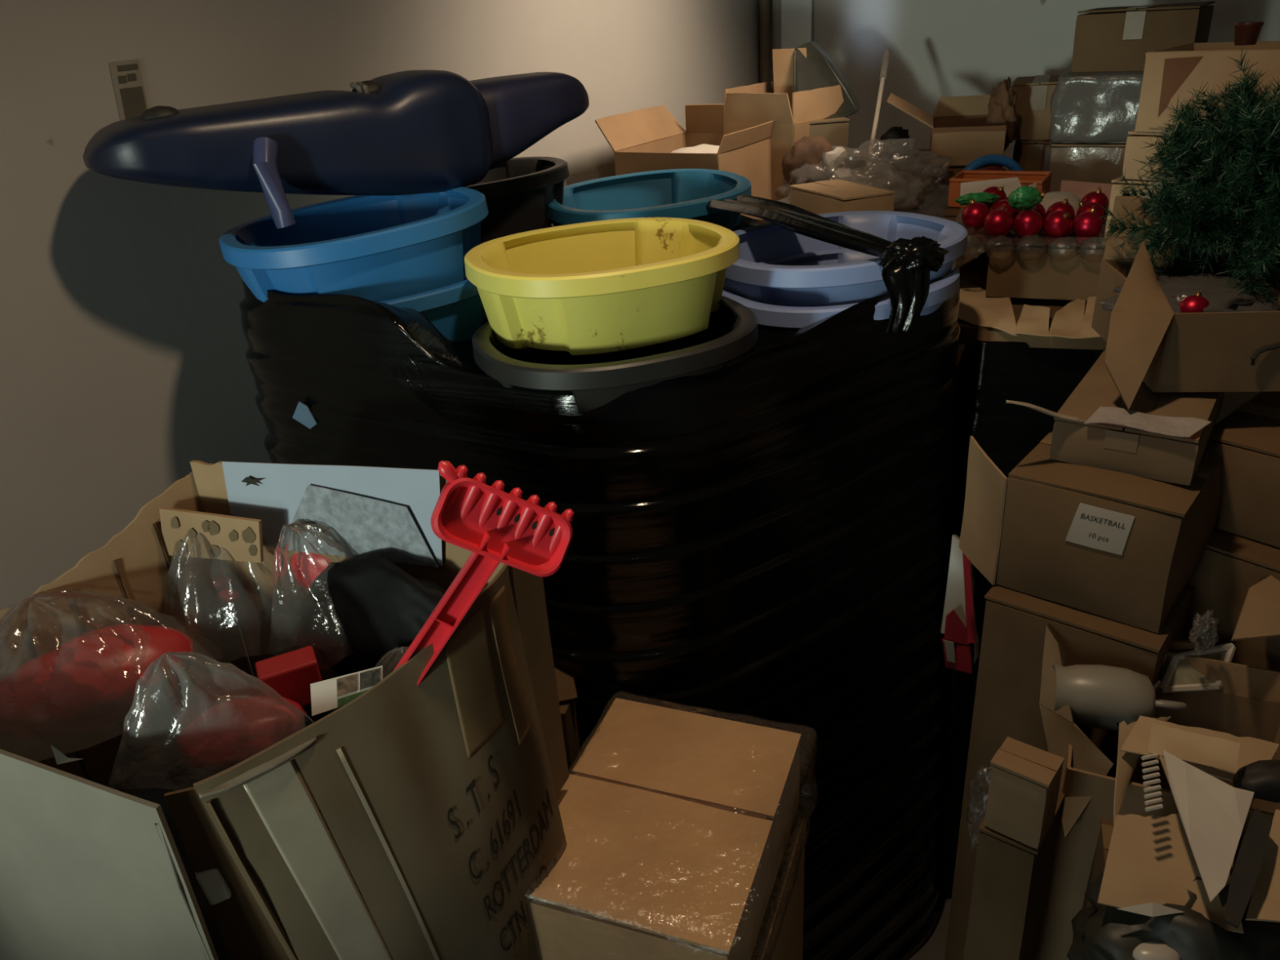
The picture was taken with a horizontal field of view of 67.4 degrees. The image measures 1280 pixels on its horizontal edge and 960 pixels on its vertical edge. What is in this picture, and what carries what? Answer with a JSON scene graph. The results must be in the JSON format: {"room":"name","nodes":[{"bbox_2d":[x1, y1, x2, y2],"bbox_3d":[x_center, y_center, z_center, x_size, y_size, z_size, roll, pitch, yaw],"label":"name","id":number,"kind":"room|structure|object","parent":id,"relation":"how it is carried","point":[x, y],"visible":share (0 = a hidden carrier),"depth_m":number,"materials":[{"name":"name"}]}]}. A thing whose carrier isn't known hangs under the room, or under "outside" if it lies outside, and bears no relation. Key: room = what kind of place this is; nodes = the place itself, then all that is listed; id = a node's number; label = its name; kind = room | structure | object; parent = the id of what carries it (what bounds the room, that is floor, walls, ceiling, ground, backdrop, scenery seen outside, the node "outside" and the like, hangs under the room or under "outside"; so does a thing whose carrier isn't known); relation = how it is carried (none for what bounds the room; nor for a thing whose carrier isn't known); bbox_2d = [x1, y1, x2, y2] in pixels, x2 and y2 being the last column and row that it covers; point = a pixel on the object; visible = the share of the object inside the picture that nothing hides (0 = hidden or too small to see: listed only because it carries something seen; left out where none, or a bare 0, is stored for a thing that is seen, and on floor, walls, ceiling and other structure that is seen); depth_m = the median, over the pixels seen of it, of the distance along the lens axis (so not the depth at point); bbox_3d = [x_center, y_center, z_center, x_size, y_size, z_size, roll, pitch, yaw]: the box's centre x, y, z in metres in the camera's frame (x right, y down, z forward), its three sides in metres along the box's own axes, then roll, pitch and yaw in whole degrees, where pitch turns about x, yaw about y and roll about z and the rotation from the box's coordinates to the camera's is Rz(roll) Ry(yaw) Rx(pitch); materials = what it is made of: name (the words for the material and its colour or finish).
{"room":"storage room","nodes":[
{"label":"storage room","id":0,"kind":"room"},
{"bbox_2d":[0,0,759,696],"bbox_3d":[-1.363,-0.113,1.794,0.120,3.600,7.020,13,31,31],"label":"wall","id":1,"kind":"structure","parent":0,"point":[124,365],"depth_m":2.08,"materials":[{"name":"paint"}]},
{"bbox_2d":[108,58,147,120],"bbox_3d":[-1.034,-0.790,1.947,0.004,0.112,0.073,13,31,31],"label":"wall label","id":2,"kind":"object","parent":1,"relation":"attached to","point":[126,76],"visible":0.9,"depth_m":1.94,"materials":[{"name":"grey paper"}]},
{"bbox_2d":[760,0,770,83],"bbox_3d":[0.552,-1.430,4.215,0.044,3.600,0.044,-4,26,0],"label":"trim","id":3,"kind":"structure","parent":1,"relation":"attached to","point":[765,5],"depth_m":4.00,"materials":[{"name":"paint"}]},
{"bbox_2d":[908,897,951,959],"bbox_3d":[0.676,1.997,1.407,4.700,0.100,7.000,13,31,31],"label":"floor","id":4,"kind":"structure","parent":0,"point":[934,948],"depth_m":2.70,"materials":[{"name":"concrete"}]},
{"bbox_2d":[554,665,580,768],"bbox_3d":[-0.137,0.926,2.068,0.128,1.342,0.127,0,26,9],"label":"carton","id":5,"kind":"object","parent":4,"relation":"on","point":[566,691],"visible":0.16,"depth_m":1.78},
{"bbox_2d":[239,194,960,959],"bbox_3d":[-0.015,0.327,2.536,1.694,1.993,1.542,-4,26,0],"label":"stack","id":6,"kind":"object","parent":4,"relation":"on","point":[766,534],"visible":0.59,"depth_m":1.82,"materials":[{"name":"black"}]},
{"bbox_2d":[218,186,488,302],"bbox_3d":[-0.566,-0.465,1.956,0.520,0.180,0.459,-18,29,-27],"label":"tub","id":7,"kind":"object","parent":6,"relation":"on","point":[375,248],"visible":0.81,"depth_m":1.82,"materials":[{"name":"plastic"}]},
{"bbox_2d":[83,70,589,228],"bbox_3d":[-0.557,-0.715,2.013,1.079,0.244,0.338,-21,31,-31],"label":"boat","id":8,"kind":"object","parent":7,"relation":"on","point":[407,132],"visible":1,"depth_m":1.88,"materials":[{"name":"blue plastic"}]},
{"bbox_2d":[378,276,485,342],"bbox_3d":[-0.501,-0.357,1.986,0.438,0.144,0.387,-19,30,-27],"label":"tub","id":9,"kind":"object","parent":6,"relation":"in","point":[456,310],"visible":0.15,"depth_m":1.86,"materials":[{"name":"plastic"}]},
{"bbox_2d":[465,156,568,244],"bbox_3d":[-0.436,-0.720,2.502,0.510,0.174,0.450,-12,27,-16],"label":"tub","id":10,"kind":"object","parent":6,"relation":"on","point":[518,192],"visible":0.37,"depth_m":2.36,"materials":[{"name":"plastic"}]},
{"bbox_2d":[464,217,758,413],"bbox_3d":[-0.055,-0.289,1.780,0.527,0.275,0.536,-14,28,-20],"label":"tub","id":11,"kind":"object","parent":6,"relation":"on","point":[733,326],"depth_m":1.65,"materials":[{"name":"plastic"}]},
{"bbox_2d":[547,168,751,230],"bbox_3d":[0.022,-0.694,2.553,0.540,0.177,0.477,-13,27,-17],"label":"tub","id":12,"kind":"object","parent":6,"relation":"on","point":[684,193],"visible":0.58,"depth_m":2.66,"materials":[{"name":"plastic"}]},
{"bbox_2d":[722,248,959,328],"bbox_3d":[0.419,-0.365,2.067,0.510,0.150,0.450,-17,28,-22],"label":"tub","id":13,"kind":"object","parent":6,"relation":"in","point":[770,315],"visible":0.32,"depth_m":1.90,"materials":[{"name":"plastic"}]},
{"bbox_2d":[723,210,967,306],"bbox_3d":[0.423,-0.449,2.089,0.546,0.160,0.481,-17,28,-22],"label":"tub","id":14,"kind":"object","parent":6,"relation":"in","point":[857,282],"visible":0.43,"depth_m":1.94,"materials":[{"name":"plastic"}]},
{"bbox_2d":[760,825,804,959],"bbox_3d":[0.073,1.174,1.826,0.376,1.086,0.483,6,28,20],"label":"carton","id":15,"kind":"object","parent":4,"relation":"on","point":[788,946],"visible":0.09,"depth_m":1.71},
{"bbox_2d":[751,811,801,959],"bbox_3d":[0.039,0.676,1.586,0.363,0.018,0.451,6,28,20],"label":"board","id":16,"kind":"object","parent":15,"relation":"on","point":[797,814],"visible":0.13,"depth_m":1.56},
{"bbox_2d":[529,690,817,959],"bbox_3d":[0.054,0.581,1.548,0.388,0.189,0.478,6,28,20],"label":"carton","id":17,"kind":"object","parent":16,"relation":"on","point":[677,824],"visible":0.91,"depth_m":1.48,"materials":[{"name":"cardboard"}]},
{"bbox_2d":[723,81,846,204],"bbox_3d":[0.543,-0.341,3.642,0.299,2.151,0.316,20,35,40],"label":"carton","id":18,"kind":"object","parent":4,"relation":"on","point":[745,107],"visible":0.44,"depth_m":3.11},
{"bbox_2d":[808,116,849,168],"bbox_3d":[0.632,-0.298,3.660,0.201,2.047,0.303,-4,26,0],"label":"carton","id":19,"kind":"object","parent":4,"relation":"on","point":[835,131],"visible":0.09,"depth_m":3.10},
{"bbox_2d":[772,47,806,114],"bbox_3d":[0.512,-1.325,3.262,0.142,0.256,0.057,8,28,23],"label":"cardboard offcut","id":20,"kind":"object","parent":19,"relation":"on","point":[783,59],"visible":0.41,"depth_m":3.25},
{"bbox_2d":[792,40,859,119],"bbox_3d":[0.628,-1.349,3.232,0.219,0.227,0.393,3,27,14],"label":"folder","id":21,"kind":"object","parent":19,"relation":"on","point":[818,69],"visible":0.76,"depth_m":3.21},
{"bbox_2d":[789,178,894,214],"bbox_3d":[0.606,0.072,3.037,0.163,1.935,0.278,-13,28,-18],"label":"carton","id":22,"kind":"object","parent":4,"relation":"on","point":[830,196],"visible":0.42,"depth_m":2.56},
{"bbox_2d":[878,149,928,177],"bbox_3d":[0.977,-0.246,3.658,0.212,1.912,0.203,3,27,15],"label":"carton","id":23,"kind":"object","parent":4,"relation":"on","point":[916,163],"visible":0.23,"depth_m":3.17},
{"bbox_2d":[875,126,910,161],"bbox_3d":[0.834,-1.102,3.164,0.120,0.119,0.075,-4,26,0],"label":"clump","id":24,"kind":"object","parent":23,"relation":"on","point":[895,144],"visible":1,"depth_m":3.14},
{"bbox_2d":[886,92,1006,216],"bbox_3d":[1.020,-0.257,3.449,0.354,2.108,0.332,4,27,16],"label":"carton","id":25,"kind":"object","parent":4,"relation":"on","point":[959,136],"visible":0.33,"depth_m":2.93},
{"bbox_2d":[985,75,1017,151],"bbox_3d":[1.119,-1.113,2.968,0.094,0.251,0.104,6,28,19],"label":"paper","id":26,"kind":"object","parent":25,"relation":"on","point":[1002,104],"visible":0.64,"depth_m":2.93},
{"bbox_2d":[963,788,1064,959],"bbox_3d":[0.617,1.067,1.721,0.088,1.302,0.174,15,32,34],"label":"carton","id":27,"kind":"object","parent":4,"relation":"on","point":[1011,881],"visible":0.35,"depth_m":1.43,"materials":[{"name":"cardboard"}]},
{"bbox_2d":[966,762,992,853],"bbox_3d":[0.547,0.519,1.518,0.060,0.192,0.048,-4,26,0],"label":"scrap","id":28,"kind":"object","parent":27,"relation":"hanging from","point":[975,792],"visible":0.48,"depth_m":1.53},
{"bbox_2d":[984,736,1064,848],"bbox_3d":[0.548,0.446,1.372,0.082,0.123,0.071,17,33,36],"label":"carton","id":29,"kind":"object","parent":27,"relation":"on","point":[1024,783],"visible":1,"depth_m":1.34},
{"bbox_2d":[941,339,1105,898],"bbox_3d":[1.006,0.337,2.730,0.500,1.675,0.674,3,27,14],"label":"stack","id":30,"kind":"object","parent":4,"relation":"on","point":[991,374],"visible":0.06,"depth_m":2.24,"materials":[{"name":"black"}]},
{"bbox_2d":[956,270,1106,350],"bbox_3d":[0.954,-0.442,2.370,0.381,0.073,0.651,3,27,14],"label":"cardboard box","id":31,"kind":"object","parent":30,"relation":"on","point":[1037,322],"visible":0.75,"depth_m":2.20,"materials":[{"name":"cardboard"}]},
{"bbox_2d":[942,207,1107,271],"bbox_3d":[1.110,-0.693,2.679,0.462,0.157,0.344,10,29,26],"label":"carton","id":32,"kind":"object","parent":31,"relation":"on","point":[980,263],"visible":0.05,"depth_m":2.62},
{"bbox_2d":[947,169,1052,207],"bbox_3d":[0.995,-0.804,2.656,0.242,0.078,0.150,11,30,28],"label":"crate","id":33,"kind":"object","parent":32,"relation":"on","point":[1043,179],"visible":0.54,"depth_m":2.66,"materials":[{"name":"wood"}]},
{"bbox_2d":[960,177,1022,197],"bbox_3d":[0.905,-0.746,2.471,0.169,0.038,0.102,-4,26,0],"label":"sheet","id":34,"kind":"object","parent":33,"relation":"in","point":[1010,184],"visible":0.54,"depth_m":2.48,"materials":[{"name":"paper"}]},
{"bbox_2d":[1060,180,1112,211],"bbox_3d":[1.170,-0.734,2.493,0.149,0.054,0.200,7,28,21],"label":"card piece","id":35,"kind":"object","parent":32,"relation":"on","point":[1079,188],"visible":0.3,"depth_m":2.52,"materials":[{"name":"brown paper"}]},
{"bbox_2d":[955,238,1105,300],"bbox_3d":[1.009,-0.555,2.402,0.437,0.123,0.308,7,28,21],"label":"carton","id":36,"kind":"object","parent":31,"relation":"on","point":[1043,277],"visible":0.56,"depth_m":2.28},
{"bbox_2d":[954,206,1106,262],"bbox_3d":[1.014,-0.605,2.359,0.464,0.065,0.367,7,28,21],"label":"tray","id":37,"kind":"object","parent":36,"relation":"on","point":[979,237],"visible":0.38,"depth_m":2.28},
{"bbox_2d":[960,235,986,259],"bbox_3d":[0.790,-0.558,2.301,0.075,0.057,0.065,-4,26,0],"label":"cup","id":38,"kind":"object","parent":37,"relation":"on","point":[976,240],"depth_m":2.31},
{"bbox_2d":[961,197,990,230],"bbox_3d":[0.828,-0.655,2.363,0.067,0.076,0.067,8,28,22],"label":"ornament","id":39,"kind":"object","parent":37,"relation":"on","point":[974,215],"visible":0.91,"depth_m":2.34,"materials":[{"name":"red paint"}]},
{"bbox_2d":[983,204,1013,237],"bbox_3d":[0.860,-0.620,2.303,0.067,0.074,0.067,1,27,11],"label":"ornament","id":40,"kind":"object","parent":37,"relation":"on","point":[998,222],"visible":0.93,"depth_m":2.28,"materials":[{"name":"red paint"}]},
{"bbox_2d":[984,235,1017,260],"bbox_3d":[0.856,-0.552,2.277,0.075,0.059,0.065,-4,26,0],"label":"cup","id":41,"kind":"object","parent":37,"relation":"on","point":[1008,241],"depth_m":2.29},
{"bbox_2d":[1013,208,1043,237],"bbox_3d":[0.932,-0.620,2.306,0.067,0.076,0.067,10,30,27],"label":"ornament","id":42,"kind":"object","parent":37,"relation":"on","point":[1029,222],"visible":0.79,"depth_m":2.29,"materials":[{"name":"red paint"}]},
{"bbox_2d":[1007,185,1042,210],"bbox_3d":[0.915,-0.670,2.284,0.078,0.060,0.045,-4,26,0],"label":"ornament","id":43,"kind":"object","parent":42,"relation":"on","point":[1024,197],"visible":1,"depth_m":2.27,"materials":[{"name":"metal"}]},
{"bbox_2d":[1014,234,1048,260],"bbox_3d":[0.917,-0.546,2.253,0.076,0.058,0.063,-4,26,0],"label":"cup","id":44,"kind":"object","parent":37,"relation":"on","point":[1037,241],"depth_m":2.26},
{"bbox_2d":[1042,210,1072,237],"bbox_3d":[1.005,-0.615,2.311,0.067,0.069,0.067,6,28,19],"label":"ornament","id":45,"kind":"object","parent":37,"relation":"on","point":[1058,224],"visible":0.97,"depth_m":2.29,"materials":[{"name":"red paint"}]},
{"bbox_2d":[1045,236,1079,262],"bbox_3d":[0.979,-0.535,2.228,0.076,0.057,0.067,-4,26,0],"label":"cup","id":46,"kind":"object","parent":37,"relation":"on","point":[1069,241],"depth_m":2.24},
{"bbox_2d":[1071,205,1102,239],"bbox_3d":[1.077,-0.619,2.311,0.067,0.080,0.067,4,27,16],"label":"ornament","id":47,"kind":"object","parent":37,"relation":"on","point":[1086,224],"visible":0.81,"depth_m":2.29,"materials":[{"name":"red paint"}]},
{"bbox_2d":[1077,236,1106,262],"bbox_3d":[1.046,-0.529,2.204,0.076,0.062,0.068,-4,26,0],"label":"cup","id":48,"kind":"object","parent":37,"relation":"on","point":[1099,242],"depth_m":2.22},
{"bbox_2d":[1013,139,1053,171],"bbox_3d":[1.397,-0.268,3.603,0.136,1.947,0.286,11,30,28],"label":"carton","id":49,"kind":"object","parent":4,"relation":"on","point":[1032,155],"visible":0.09,"depth_m":3.09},
{"bbox_2d":[1011,75,1060,140],"bbox_3d":[1.314,-1.229,3.164,0.170,0.175,0.285,7,28,22],"label":"carton","id":50,"kind":"object","parent":49,"relation":"on","point":[1034,93],"visible":0.57,"depth_m":3.06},
{"bbox_2d":[944,582,1195,959],"bbox_3d":[0.864,0.818,2.020,0.283,1.455,0.364,17,33,36],"label":"carton","id":51,"kind":"object","parent":4,"relation":"on","point":[1007,696],"visible":0.24,"depth_m":1.66,"materials":[{"name":"cardboard"}]},
{"bbox_2d":[940,534,978,673],"bbox_3d":[0.645,0.253,1.940,0.082,0.281,0.098,-4,26,0],"label":"packet","id":52,"kind":"object","parent":51,"relation":"in","point":[958,625],"visible":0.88,"depth_m":1.92,"materials":[{"name":"plastic"}]},
{"bbox_2d":[958,431,1222,633],"bbox_3d":[0.795,0.044,1.705,0.382,0.251,0.374,18,34,38],"label":"carton","id":53,"kind":"object","parent":51,"relation":"on","point":[1122,547],"visible":0.85,"depth_m":1.56,"materials":[{"name":"cardboard"}]},
{"bbox_2d":[1005,351,1224,485],"bbox_3d":[0.829,-0.129,1.653,0.284,0.123,0.424,14,31,32],"label":"carton","id":54,"kind":"object","parent":53,"relation":"on","point":[1162,436],"visible":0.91,"depth_m":1.55,"materials":[{"name":"cardboard"}]},
{"bbox_2d":[1091,195,1279,409],"bbox_3d":[0.929,-0.327,1.679,0.314,0.249,0.498,0,26,8],"label":"carton","id":55,"kind":"object","parent":54,"relation":"on","point":[1148,343],"visible":0.77,"depth_m":1.56,"materials":[{"name":"cardboard"}]},
{"bbox_2d":[1097,45,1279,307],"bbox_3d":[1.140,-0.500,1.739,0.528,0.535,0.530,13,31,31],"label":"artificial tree","id":56,"kind":"object","parent":55,"relation":"in","point":[1228,170],"visible":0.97,"depth_m":1.67,"materials":[{"name":"plastic"}]},
{"bbox_2d":[1099,273,1279,313],"bbox_3d":[0.975,-0.309,1.679,0.312,0.081,0.255,-4,26,0],"label":"cardboard box","id":57,"kind":"object","parent":55,"relation":"in","point":[1221,298],"visible":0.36,"depth_m":1.63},
{"bbox_2d":[1048,142,1126,191],"bbox_3d":[1.410,-0.126,3.274,0.260,1.979,0.305,9,29,25],"label":"carton","id":58,"kind":"object","parent":4,"relation":"on","point":[1103,163],"visible":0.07,"depth_m":2.76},
{"bbox_2d":[1048,67,1143,143],"bbox_3d":[1.347,-1.093,2.791,0.264,0.195,0.315,10,29,27],"label":"carton","id":59,"kind":"object","parent":58,"relation":"on","point":[1086,107],"visible":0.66,"depth_m":2.68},
{"bbox_2d":[1071,0,1215,71],"bbox_3d":[1.409,-1.239,2.695,0.303,0.166,0.284,14,31,32],"label":"carton","id":60,"kind":"object","parent":59,"relation":"on","point":[1116,38],"visible":0.86,"depth_m":2.60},
{"bbox_2d":[1035,626,1279,959],"bbox_3d":[0.887,0.926,1.744,0.442,1.499,0.342,4,27,15],"label":"carton","id":61,"kind":"object","parent":4,"relation":"on","point":[1247,703],"visible":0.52,"depth_m":1.53,"materials":[{"name":"cardboard"}]},
{"bbox_2d":[1052,662,1187,730],"bbox_3d":[0.756,0.341,1.521,0.196,0.100,0.120,5,27,18],"label":"bottle","id":62,"kind":"object","parent":61,"relation":"in","point":[1100,696],"visible":0.9,"depth_m":1.48,"materials":[{"name":"plastic"}]},
{"bbox_2d":[1159,643,1235,693],"bbox_3d":[0.914,0.311,1.565,0.154,0.045,0.057,-9,26,-9],"label":"framed picture","id":63,"kind":"object","parent":61,"relation":"in","point":[1179,676],"visible":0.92,"depth_m":1.56,"materials":[{"name":"white paper"}]},
{"bbox_2d":[1187,609,1219,656],"bbox_3d":[0.885,0.239,1.506,0.041,0.088,0.037,10,29,27],"label":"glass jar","id":64,"kind":"object","parent":61,"relation":"on","point":[1215,621],"visible":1,"depth_m":1.51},
{"bbox_2d":[1081,817,1234,909],"bbox_3d":[0.836,1.104,1.643,0.258,1.276,0.246,6,28,19],"label":"carton","id":65,"kind":"object","parent":4,"relation":"on","point":[1100,859],"visible":0.08,"depth_m":1.42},
{"bbox_2d":[1066,866,1279,959],"bbox_3d":[0.725,0.614,1.265,0.320,0.239,0.244,-4,26,0],"label":"bag","id":66,"kind":"object","parent":65,"relation":"on","point":[1100,931],"visible":0.52,"depth_m":1.19,"materials":[{"name":"plastic"}]},
{"bbox_2d":[1115,902,1182,916],"bbox_3d":[0.632,0.530,1.186,0.080,0.013,0.015,-3,26,3],"label":"scrap","id":67,"kind":"object","parent":66,"relation":"on","point":[1151,909],"visible":1,"depth_m":1.19,"materials":[{"name":"paper"}]},
{"bbox_2d":[1133,939,1181,959],"bbox_3d":[0.641,0.588,1.192,0.060,0.024,0.040,-4,26,0],"label":"saucer","id":68,"kind":"object","parent":66,"relation":"on","point":[1157,949],"visible":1,"depth_m":1.18,"materials":[{"name":"ceramic"}]},
{"bbox_2d":[1097,715,1279,933],"bbox_3d":[0.757,0.443,1.271,0.261,0.110,0.399,12,30,30],"label":"carton","id":69,"kind":"object","parent":66,"relation":"on","point":[1150,859],"visible":0.8,"depth_m":1.25,"materials":[{"name":"cardboard"}]},
{"bbox_2d":[1162,749,1254,902],"bbox_3d":[0.693,0.431,1.213,0.112,0.022,0.212,16,33,36],"label":"paper sheet","id":70,"kind":"object","parent":69,"relation":"on","point":[1213,812],"visible":1,"depth_m":1.22,"materials":[{"name":"paper"}]},
{"bbox_2d":[1232,759,1279,803],"bbox_3d":[0.877,0.411,1.315,0.124,0.054,0.062,-4,26,0],"label":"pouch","id":71,"kind":"object","parent":69,"relation":"on","point":[1262,777],"visible":0.91,"depth_m":1.30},
{"bbox_2d":[1104,176,1279,424],"bbox_3d":[1.397,0.203,2.597,0.419,1.986,0.304,20,35,40],"label":"carton","id":72,"kind":"object","parent":4,"relation":"on","point":[1232,401],"visible":0.02,"depth_m":2.19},
{"bbox_2d":[1122,129,1173,181],"bbox_3d":[1.337,-0.732,2.132,0.398,0.106,0.301,20,35,40],"label":"carton","id":73,"kind":"object","parent":72,"relation":"on","point":[1135,141],"visible":0.18,"depth_m":2.14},
{"bbox_2d":[1134,40,1279,132],"bbox_3d":[1.372,-0.832,2.026,0.505,0.162,0.322,20,35,40],"label":"carton","id":74,"kind":"object","parent":73,"relation":"on","point":[1170,73],"visible":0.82,"depth_m":2.03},
{"bbox_2d":[1234,21,1264,45],"bbox_3d":[1.282,-0.942,2.026,0.053,0.043,0.053,-4,26,0],"label":"pot","id":75,"kind":"object","parent":74,"relation":"on","point":[1246,33],"visible":1,"depth_m":2.01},
{"bbox_2d":[1182,527,1279,671],"bbox_3d":[1.180,0.759,2.002,0.363,1.538,0.213,-24,32,-34],"label":"carton","id":76,"kind":"object","parent":4,"relation":"on","point":[1229,564],"visible":0.11,"depth_m":1.61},
{"bbox_2d":[1205,391,1279,547],"bbox_3d":[1.147,-0.029,1.676,0.352,0.176,0.218,-23,32,-34],"label":"carton","id":77,"kind":"object","parent":76,"relation":"on","point":[1247,439],"visible":0.87,"depth_m":1.60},
{"bbox_2d":[1231,575,1279,640],"bbox_3d":[1.022,0.192,1.515,0.242,0.065,0.094,-15,28,-22],"label":"flap","id":78,"kind":"object","parent":76,"relation":"attached to","point":[1260,615],"visible":1,"depth_m":1.51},
{"bbox_3d":[0.273,0.039,3.635,0.555,1.510,0.583,-4,26,0],"label":"carton","id":79,"kind":"object","parent":4,"relation":"on","visible":0},
{"bbox_2d":[595,103,774,219],"bbox_3d":[0.180,-0.910,3.189,0.461,0.596,0.469,12,30,29],"label":"carton","id":80,"kind":"object","parent":79,"relation":"on","point":[643,140],"visible":0.38,"depth_m":3.08,"materials":[{"name":"cardboard"}]},
{"bbox_3d":[0.795,0.012,3.373,0.743,1.723,0.503,-4,26,0],"label":"carton","id":81,"kind":"object","parent":4,"relation":"on","visible":0},
{"bbox_2d":[846,161,943,217],"bbox_3d":[0.699,-0.830,2.958,0.467,0.277,0.317,-4,26,0],"label":"sack","id":82,"kind":"object","parent":81,"relation":"on","point":[913,194],"visible":0.23,"depth_m":2.85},
{"bbox_2d":[866,48,890,165],"bbox_3d":[0.770,-1.174,3.129,0.025,0.388,0.690,5,27,17],"label":"pole","id":83,"kind":"object","parent":82,"relation":"on","point":[886,54],"visible":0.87,"depth_m":3.18,"materials":[{"name":"brown wood"}]},
{"bbox_2d":[962,154,1024,171],"bbox_3d":[1.049,-0.858,2.867,0.224,0.214,0.068,-4,26,0],"label":"ring","id":84,"kind":"object","parent":81,"relation":"on","point":[997,159],"visible":0.26,"depth_m":2.84,"materials":[{"name":"plastic"}]},
{"bbox_3d":[0.658,-0.839,2.891,0.598,0.348,0.428,-4,26,0],"label":"heap","id":85,"kind":"object","parent":81,"relation":"on","visible":0},
{"bbox_2d":[782,134,835,199],"bbox_3d":[0.512,-0.929,2.905,0.168,0.214,0.131,-4,26,0],"label":"sack","id":86,"kind":"object","parent":85,"relation":"on","point":[804,163],"visible":0.52,"depth_m":2.85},
{"bbox_2d":[770,0,1279,170],"bbox_3d":[2.495,-1.030,3.118,4.600,3.600,0.120,13,31,31],"label":"wall","id":87,"kind":"structure","parent":0,"point":[939,48],"depth_m":3.69,"materials":[{"name":"paint"}]},
{"bbox_2d":[781,0,813,48],"bbox_3d":[0.613,-2.311,3.726,0.135,1.500,0.018,13,31,31],"label":"wall panel","id":88,"kind":"object","parent":87,"relation":"attached to","point":[797,15],"visible":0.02,"depth_m":3.93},
{"bbox_3d":[-0.613,1.326,1.884,0.416,0.846,0.337,-4,26,0],"label":"carton","id":89,"kind":"object","parent":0,"visible":0},
{"bbox_2d":[0,460,568,959],"bbox_3d":[-0.547,0.514,1.419,0.893,1.003,0.516,5,27,17],"label":"carton","id":90,"kind":"object","parent":89,"relation":"on","point":[408,820],"visible":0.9,"depth_m":1.25,"materials":[{"name":"cardboard"}]},
{"bbox_2d":[0,588,215,668],"bbox_3d":[-0.825,0.257,1.373,0.401,0.162,0.255,-18,29,-27],"label":"bag","id":91,"kind":"object","parent":90,"relation":"in","point":[109,601],"visible":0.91,"depth_m":1.42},
{"bbox_2d":[0,623,194,738],"bbox_3d":[-0.777,0.289,1.388,0.265,0.132,0.193,-4,26,0],"label":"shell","id":92,"kind":"object","parent":91,"relation":"in","point":[95,680],"visible":1,"depth_m":1.34,"materials":[{"name":"plastic"}]},
{"bbox_2d":[159,506,263,563],"bbox_3d":[-0.650,0.088,1.453,0.206,0.084,0.009,6,28,19],"label":"board","id":93,"kind":"object","parent":90,"relation":"in","point":[217,536],"visible":1,"depth_m":1.45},
{"bbox_2d":[195,868,231,905],"bbox_3d":[-0.508,0.481,1.145,0.030,0.050,0.020,-17,29,-25],"label":"clip","id":94,"kind":"object","parent":90,"relation":"attached to","point":[212,883],"visible":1,"depth_m":1.14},
{"bbox_2d":[160,513,272,626],"bbox_3d":[-0.640,0.162,1.505,0.267,0.213,0.180,-5,26,-3],"label":"bag","id":95,"kind":"object","parent":90,"relation":"in","point":[177,557],"visible":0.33,"depth_m":1.48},
{"bbox_2d":[211,570,239,605],"bbox_3d":[-0.685,0.157,1.562,0.032,0.052,0.141,-19,30,-29],"label":"rack","id":96,"kind":"object","parent":95,"relation":"in","point":[227,596],"visible":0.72,"depth_m":1.53,"materials":[{"name":"plastic"}]},
{"bbox_2d":[106,706,328,959],"bbox_3d":[-0.565,0.649,1.495,0.615,0.645,0.568,-4,26,0],"label":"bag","id":97,"kind":"object","parent":90,"relation":"on","point":[157,769],"visible":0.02,"depth_m":1.33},
{"bbox_2d":[174,696,306,770],"bbox_3d":[-0.556,0.350,1.335,0.168,0.082,0.114,-4,26,0],"label":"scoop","id":98,"kind":"object","parent":97,"relation":"on","point":[228,733],"visible":0.85,"depth_m":1.30,"materials":[{"name":"plastic"}]},
{"bbox_2d":[254,645,322,706],"bbox_3d":[-0.512,0.295,1.409,0.084,0.070,0.049,-16,28,-22],"label":"toy box","id":99,"kind":"object","parent":97,"relation":"on","point":[290,675],"visible":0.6,"depth_m":1.39,"materials":[{"name":"cardboard"}]},
{"bbox_2d":[268,519,357,654],"bbox_3d":[-0.454,0.164,1.465,0.246,0.225,0.180,-4,26,0],"label":"bag","id":100,"kind":"object","parent":90,"relation":"in","point":[287,593],"visible":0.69,"depth_m":1.47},
{"bbox_2d":[290,551,331,589],"bbox_3d":[-0.511,0.138,1.507,0.115,0.092,0.047,9,29,25],"label":"paddle","id":101,"kind":"object","parent":100,"relation":"in","point":[310,565],"visible":0.34,"depth_m":1.48,"materials":[{"name":"plastic"}]},
{"bbox_2d":[310,666,382,715],"bbox_3d":[-0.383,0.276,1.259,0.098,0.031,0.029,-12,27,-16],"label":"label","id":102,"kind":"object","parent":90,"relation":"in","point":[327,695],"visible":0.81,"depth_m":1.26,"materials":[{"name":"white paper"}]},
{"bbox_2d":[281,484,438,567],"bbox_3d":[-0.426,0.065,1.409,0.279,0.120,0.004,5,28,19],"label":"print","id":103,"kind":"object","parent":90,"relation":"attached to","point":[392,523],"depth_m":1.40},
{"bbox_2d":[300,555,446,679],"bbox_3d":[-0.358,0.251,1.429,0.368,0.308,0.087,9,29,25],"label":"bag","id":104,"kind":"object","parent":90,"relation":"in","point":[364,612],"visible":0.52,"depth_m":1.38,"materials":[{"name":"plastic"}]},
{"bbox_2d":[394,460,573,685],"bbox_3d":[-0.245,0.164,1.214,0.365,0.379,0.069,-15,28,-22],"label":"rake","id":105,"kind":"object","parent":90,"relation":"in","point":[497,526],"visible":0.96,"depth_m":1.20,"materials":[{"name":"red plastic"}]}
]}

